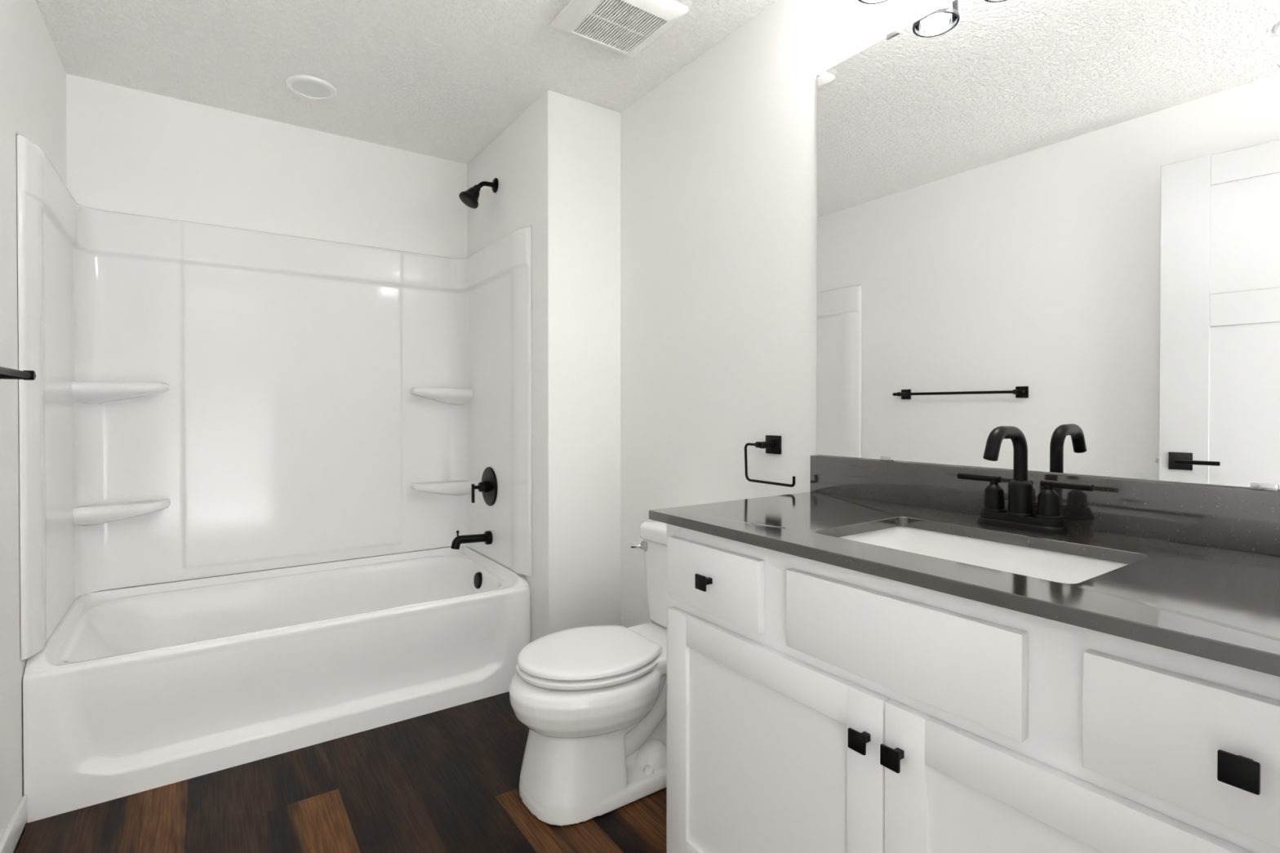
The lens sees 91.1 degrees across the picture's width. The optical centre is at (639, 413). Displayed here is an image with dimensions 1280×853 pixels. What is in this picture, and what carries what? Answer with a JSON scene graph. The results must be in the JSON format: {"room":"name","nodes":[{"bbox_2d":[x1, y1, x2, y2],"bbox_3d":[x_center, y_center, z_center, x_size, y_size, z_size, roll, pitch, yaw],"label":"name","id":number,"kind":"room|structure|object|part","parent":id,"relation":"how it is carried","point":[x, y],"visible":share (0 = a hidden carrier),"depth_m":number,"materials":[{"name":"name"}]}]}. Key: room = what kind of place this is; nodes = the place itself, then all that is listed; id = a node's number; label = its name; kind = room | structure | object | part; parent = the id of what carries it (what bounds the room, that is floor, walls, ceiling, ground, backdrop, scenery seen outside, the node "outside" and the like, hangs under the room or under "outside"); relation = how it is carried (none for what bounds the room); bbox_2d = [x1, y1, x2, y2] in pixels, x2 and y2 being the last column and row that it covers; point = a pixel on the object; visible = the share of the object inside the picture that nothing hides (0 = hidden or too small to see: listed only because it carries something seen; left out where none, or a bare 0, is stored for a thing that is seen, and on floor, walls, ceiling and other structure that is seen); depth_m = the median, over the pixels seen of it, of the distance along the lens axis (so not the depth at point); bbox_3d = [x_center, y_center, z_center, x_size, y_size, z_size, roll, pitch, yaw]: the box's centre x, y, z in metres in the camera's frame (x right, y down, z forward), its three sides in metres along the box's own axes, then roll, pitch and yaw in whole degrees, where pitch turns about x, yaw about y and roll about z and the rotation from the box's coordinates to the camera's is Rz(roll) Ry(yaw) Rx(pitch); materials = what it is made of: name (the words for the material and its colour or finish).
{"room":"bathroom","nodes":[
{"label":"bathroom","id":0,"kind":"room"},
{"bbox_2d":[0,0,66,840],"bbox_3d":[-1.299,-0.057,1.049,0.100,2.394,3.282,0,1,-35],"label":"wall","id":1,"kind":"structure","parent":0,"point":[33,74],"depth_m":1.67,"materials":[{"name":"white paint"}]},
{"bbox_2d":[0,795,27,852],"bbox_3d":[-1.042,1.100,0.787,0.013,0.085,2.280,0,1,-35],"label":"baseboard","id":2,"kind":"structure","parent":1,"relation":"attached to","point":[11,840],"depth_m":1.63,"materials":[{"name":"white paint"}]},
{"bbox_2d":[0,366,35,380],"bbox_3d":[-1.318,-0.089,1.237,0.082,0.056,0.694,0,1,-35],"label":"towel bar","id":3,"kind":"object","parent":1,"relation":"attached to","point":[6,373],"visible":1,"depth_m":1.47,"materials":[{"name":"black metal"}]},
{"bbox_2d":[66,73,467,257],"bbox_3d":[-1.537,-0.071,2.819,1.524,2.394,0.100,0,1,-35],"label":"wall","id":4,"kind":"structure","parent":0,"point":[130,150],"depth_m":2.67,"materials":[{"name":"white paint"}]},
{"bbox_2d":[16,131,531,660],"bbox_3d":[-1.289,-0.051,2.462,1.583,1.444,0.766,0,1,-35],"label":"shower surround","id":5,"kind":"object","parent":4,"relation":"attached to","point":[202,400],"visible":0.96,"depth_m":2.60,"materials":[{"name":"white plastic"}]},
{"bbox_2d":[71,381,169,404],"bbox_3d":[-1.949,-0.076,2.360,0.284,0.080,0.132,0,1,-35],"label":"shelf","id":6,"kind":"object","parent":5,"relation":"attached to","point":[82,392],"depth_m":2.33,"materials":[{"name":"white plastic"}]},
{"bbox_2d":[72,497,170,525],"bbox_3d":[-1.949,0.378,2.364,0.284,0.080,0.132,0,1,-35],"label":"shelf","id":7,"kind":"object","parent":5,"relation":"attached to","point":[97,511],"depth_m":2.35,"materials":[{"name":"white plastic"}]},
{"bbox_2d":[409,480,472,495],"bbox_3d":[-0.960,0.372,3.050,0.276,0.080,0.132,0,1,-35],"label":"shelf","id":8,"kind":"object","parent":5,"relation":"attached to","point":[417,487],"depth_m":3.03,"materials":[{"name":"white plastic"}]},
{"bbox_2d":[409,387,472,404],"bbox_3d":[-0.960,-0.082,3.046,0.276,0.080,0.132,0,1,-35],"label":"shelf","id":9,"kind":"object","parent":5,"relation":"attached to","point":[418,396],"depth_m":3.03,"materials":[{"name":"white plastic"}]},
{"bbox_2d":[450,530,492,549],"bbox_3d":[-0.763,0.564,2.831,0.181,0.083,0.062,0,1,-35],"label":"tub spout","id":10,"kind":"object","parent":5,"relation":"attached to","point":[486,537],"visible":1,"depth_m":2.82,"materials":[{"name":"black metal"}]},
{"bbox_2d":[471,466,497,506],"bbox_3d":[-0.725,0.336,2.856,0.087,0.178,0.178,0,1,-35],"label":"shower valve","id":11,"kind":"object","parent":5,"relation":"attached to","point":[488,486],"visible":1,"depth_m":2.84,"materials":[{"name":"black metal"}]},
{"bbox_3d":[-0.754,0.362,2.835,0.014,0.084,0.014,0,1,-35],"label":"lever","id":12,"kind":"part","parent":11,"relation":"part of","materials":[{"name":"black metal"}]},
{"bbox_3d":[-0.694,0.335,2.877,0.012,0.178,0.178,0,1,-35],"label":"plate","id":13,"kind":"part","parent":11,"relation":"part of","materials":[{"name":"black metal"}]},
{"bbox_2d":[16,691,666,852],"bbox_3d":[0.476,1.178,0.208,2.150,0.062,6.700,0,1,-35],"label":"floor","id":14,"kind":"structure","parent":0,"point":[446,780],"depth_m":1.79,"materials":[{"name":"brown wood"}]},
{"bbox_2d":[22,546,530,822],"bbox_3d":[-1.292,0.901,2.473,1.518,0.456,0.753,0,1,-35],"label":"bathtub","id":15,"kind":"object","parent":14,"relation":"on","point":[141,688],"visible":0.98,"depth_m":2.19,"materials":[{"name":"white ceramic"}]},
{"bbox_2d":[24,546,528,674],"bbox_3d":[-1.295,0.878,2.478,1.518,0.410,0.741,0,1,-35],"label":"basin","id":16,"kind":"object","parent":15,"relation":"in","point":[445,610],"depth_m":2.43,"materials":[{"name":"white ceramic"}]},
{"bbox_2d":[509,520,666,826],"bbox_3d":[-0.060,0.758,1.973,0.723,0.742,0.392,0,1,-35],"label":"toilet","id":17,"kind":"object","parent":14,"relation":"on","point":[592,700],"visible":0.73,"depth_m":1.79,"materials":[{"name":"white ceramic"}]},
{"bbox_3d":[-0.166,0.753,1.899,0.420,0.029,0.374,0,1,-35],"label":"seat","id":18,"kind":"part","parent":17,"relation":"part of","materials":[{"name":"white plastic"}]},
{"bbox_3d":[-0.060,0.933,1.974,0.723,0.392,0.389,0,1,-35],"label":"bowl","id":19,"kind":"part","parent":17,"relation":"part of","materials":[{"name":"white ceramic"}]},
{"bbox_3d":[-0.166,0.724,1.899,0.414,0.031,0.368,0,1,-35],"label":"lid","id":20,"kind":"part","parent":17,"relation":"part of","materials":[{"name":"white plastic"}]},
{"bbox_3d":[-0.003,0.465,2.194,0.060,0.032,0.030,0,0,-9],"label":"flush lever","id":21,"kind":"part","parent":17,"relation":"part of","materials":[{"name":"silver metal"}]},
{"bbox_3d":[0.163,0.415,2.124,0.174,0.058,0.392,0,1,-35],"label":"tank lid","id":22,"kind":"part","parent":17,"relation":"part of","materials":[{"name":"white ceramic"}]},
{"bbox_3d":[0.164,0.585,2.126,0.156,0.294,0.372,0,1,-35],"label":"tank","id":23,"kind":"part","parent":17,"relation":"part of","materials":[{"name":"white ceramic"}]},
{"bbox_2d":[666,524,1279,852],"bbox_3d":[0.612,0.696,1.115,0.604,0.888,1.202,0,1,-35],"label":"vanity cabinet","id":24,"kind":"object","parent":14,"relation":"on","point":[813,706],"visible":0.95,"depth_m":0.92,"materials":[{"name":"white paint"}]},
{"bbox_3d":[0.135,0.348,1.298,0.030,0.031,0.031,0,1,-35],"label":"knob","id":25,"kind":"part","parent":24,"relation":"part of","materials":[{"name":"black metal"}]},
{"bbox_3d":[0.152,0.351,1.315,0.018,0.139,0.283,0,1,-35],"label":"drawer","id":26,"kind":"part","parent":24,"relation":"part of","materials":[{"name":"white paint"}]},
{"bbox_3d":[0.228,0.725,1.208,0.018,0.561,0.552,0,1,-35],"label":"door","id":27,"kind":"part","parent":24,"relation":"part of","materials":[{"name":"white paint"}]},
{"bbox_3d":[0.349,0.514,0.989,0.030,0.031,0.031,0,1,-35],"label":"knob","id":28,"kind":"part","parent":24,"relation":"part of","materials":[{"name":"black metal"}]},
{"bbox_3d":[0.383,0.514,0.941,0.030,0.031,0.031,0,1,-35],"label":"knob","id":29,"kind":"part","parent":24,"relation":"part of","materials":[{"name":"black metal"}]},
{"bbox_2d":[648,491,1279,676],"bbox_3d":[0.612,0.240,1.131,0.587,0.021,1.234,0,1,-35],"label":"countertop","id":30,"kind":"structure","parent":24,"relation":"on","point":[1216,604],"depth_m":0.93,"materials":[{"name":"grey stone"}]},
{"bbox_2d":[838,526,1128,583],"bbox_3d":[0.580,0.332,1.117,0.342,0.162,0.486,0,1,-35],"label":"undermount sink","id":31,"kind":"object","parent":30,"relation":"in","point":[1060,567],"visible":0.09,"depth_m":1.23,"materials":[{"name":"white ceramic"}]},
{"bbox_2d":[957,426,1093,533],"bbox_3d":[0.766,0.127,1.262,0.190,0.204,0.190,0,0,11],"label":"bathroom faucet","id":32,"kind":"object","parent":30,"relation":"on","point":[1020,514],"visible":1,"depth_m":1.25,"materials":[{"name":"black metal"}]},
{"bbox_3d":[0.721,0.137,1.333,0.014,0.013,0.088,0,1,-35],"label":"lever","id":33,"kind":"part","parent":32,"relation":"part of","materials":[{"name":"black metal"}]},
{"bbox_3d":[0.739,0.170,1.309,0.047,0.072,0.047,0,1,-35],"label":"handle","id":34,"kind":"part","parent":32,"relation":"part of","materials":[{"name":"black metal"}]},
{"bbox_3d":[0.723,0.116,1.235,0.157,0.182,0.049,0,1,-35],"label":"spout","id":35,"kind":"part","parent":32,"relation":"part of","materials":[{"name":"black metal"}]},
{"bbox_3d":[0.797,0.171,1.224,0.047,0.072,0.047,0,1,-35],"label":"handle","id":36,"kind":"part","parent":32,"relation":"part of","materials":[{"name":"black metal"}]},
{"bbox_3d":[0.814,0.138,1.198,0.014,0.013,0.088,0,1,-35],"label":"lever","id":37,"kind":"part","parent":32,"relation":"part of","materials":[{"name":"black metal"}]},
{"bbox_3d":[0.543,0.729,0.753,0.018,0.561,0.549,0,1,-35],"label":"door","id":38,"kind":"part","parent":24,"relation":"part of","materials":[{"name":"white paint"}]},
{"bbox_3d":[0.619,0.356,0.641,0.018,0.139,0.283,0,1,-35],"label":"drawer","id":39,"kind":"part","parent":24,"relation":"part of","materials":[{"name":"white paint"}]},
{"bbox_3d":[0.600,0.354,0.626,0.030,0.031,0.031,0,1,-35],"label":"knob","id":40,"kind":"part","parent":24,"relation":"part of","materials":[{"name":"black metal"}]},
{"bbox_2d":[35,0,777,164],"bbox_3d":[0.480,-1.297,0.192,2.061,0.100,6.700,0,1,-35],"label":"ceiling","id":41,"kind":"structure","parent":0,"point":[443,79],"depth_m":2.21,"materials":[{"name":"white paint"}]},
{"bbox_2d":[284,74,337,100],"bbox_3d":[-1.272,-1.258,2.430,0.180,0.012,0.180,0,1,-35],"label":"recessed light","id":42,"kind":"object","parent":41,"relation":"in","point":[308,86],"visible":1,"depth_m":2.42,"materials":[{"name":"white paint"}]},
{"bbox_2d":[551,0,688,57],"bbox_3d":[-0.068,-1.243,1.987,0.322,0.034,0.322,0,1,-35],"label":"exhaust fan","id":43,"kind":"object","parent":41,"relation":"attached to","point":[626,28],"visible":1,"depth_m":1.97,"materials":[{"name":"white plastic"}]},
{"bbox_2d":[572,0,665,52],"bbox_3d":[-0.068,-1.231,1.988,0.218,0.004,0.218,0,1,-35],"label":"grille","id":44,"kind":"object","parent":43,"relation":"attached to","point":[622,45],"depth_m":1.98,"materials":[{"name":"white plastic"}]},
{"bbox_2d":[466,89,620,642],"bbox_3d":[-0.469,-0.073,3.000,0.437,2.394,1.018,0,1,-35],"label":"wall","id":45,"kind":"structure","parent":0,"point":[556,167],"depth_m":2.55,"materials":[{"name":"white paint"}]},
{"bbox_2d":[458,177,498,208],"bbox_3d":[-0.733,-1.004,2.839,0.168,0.154,0.093,0,1,-35],"label":"fitting","id":46,"kind":"object","parent":45,"relation":"attached to","point":[469,197],"visible":1,"depth_m":2.82,"materials":[{"name":"black metal"}]},
{"bbox_3d":[-0.710,-1.030,2.855,0.101,0.058,0.021,0,1,-35],"label":"arm","id":47,"kind":"part","parent":46,"relation":"part of","materials":[{"name":"black metal"}]},
{"bbox_2d":[620,0,1279,627],"bbox_3d":[1.576,-0.051,0.341,0.100,2.394,5.682,0,1,-35],"label":"wall","id":48,"kind":"structure","parent":0,"point":[718,159],"depth_m":2.11,"materials":[{"name":"white paint"}]},
{"bbox_2d":[744,435,795,487],"bbox_3d":[0.403,0.141,1.894,0.061,0.144,0.205,0,1,-35],"label":"toilet paper holder","id":49,"kind":"object","parent":48,"relation":"attached to","point":[772,444],"visible":1,"depth_m":1.91,"materials":[{"name":"black metal"}]},
{"bbox_3d":[0.381,0.096,1.919,0.052,0.021,0.038,0,1,-35],"label":"post","id":50,"kind":"part","parent":49,"relation":"part of","materials":[{"name":"black metal"}]},
{"bbox_3d":[0.410,0.096,1.928,0.011,0.056,0.057,0,1,-35],"label":"plate","id":51,"kind":"part","parent":49,"relation":"part of","materials":[{"name":"black metal"}]},
{"bbox_2d":[857,0,888,4],"bbox_3d":[0.744,-1.100,1.285,0.182,0.200,0.636,0,1,-35],"label":"vanity light","id":52,"kind":"object","parent":48,"relation":"attached to","point":[866,2],"visible":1,"depth_m":1.53,"materials":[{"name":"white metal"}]},
{"bbox_2d":[810,455,1279,556],"bbox_3d":[0.846,0.176,1.292,0.019,0.104,1.234,0,1,-35],"label":"backsplash","id":53,"kind":"structure","parent":48,"relation":"attached to","point":[1239,519],"depth_m":1.20,"materials":[{"name":"grey stone"}]},
{"bbox_2d":[816,0,1279,491],"bbox_3d":[0.848,-0.419,1.292,0.011,1.086,1.209,0,1,-35],"label":"wall mirror","id":54,"kind":"object","parent":48,"relation":"attached to","point":[1057,222],"visible":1,"depth_m":1.28,"materials":[{"name":"clear glass"}]}
]}

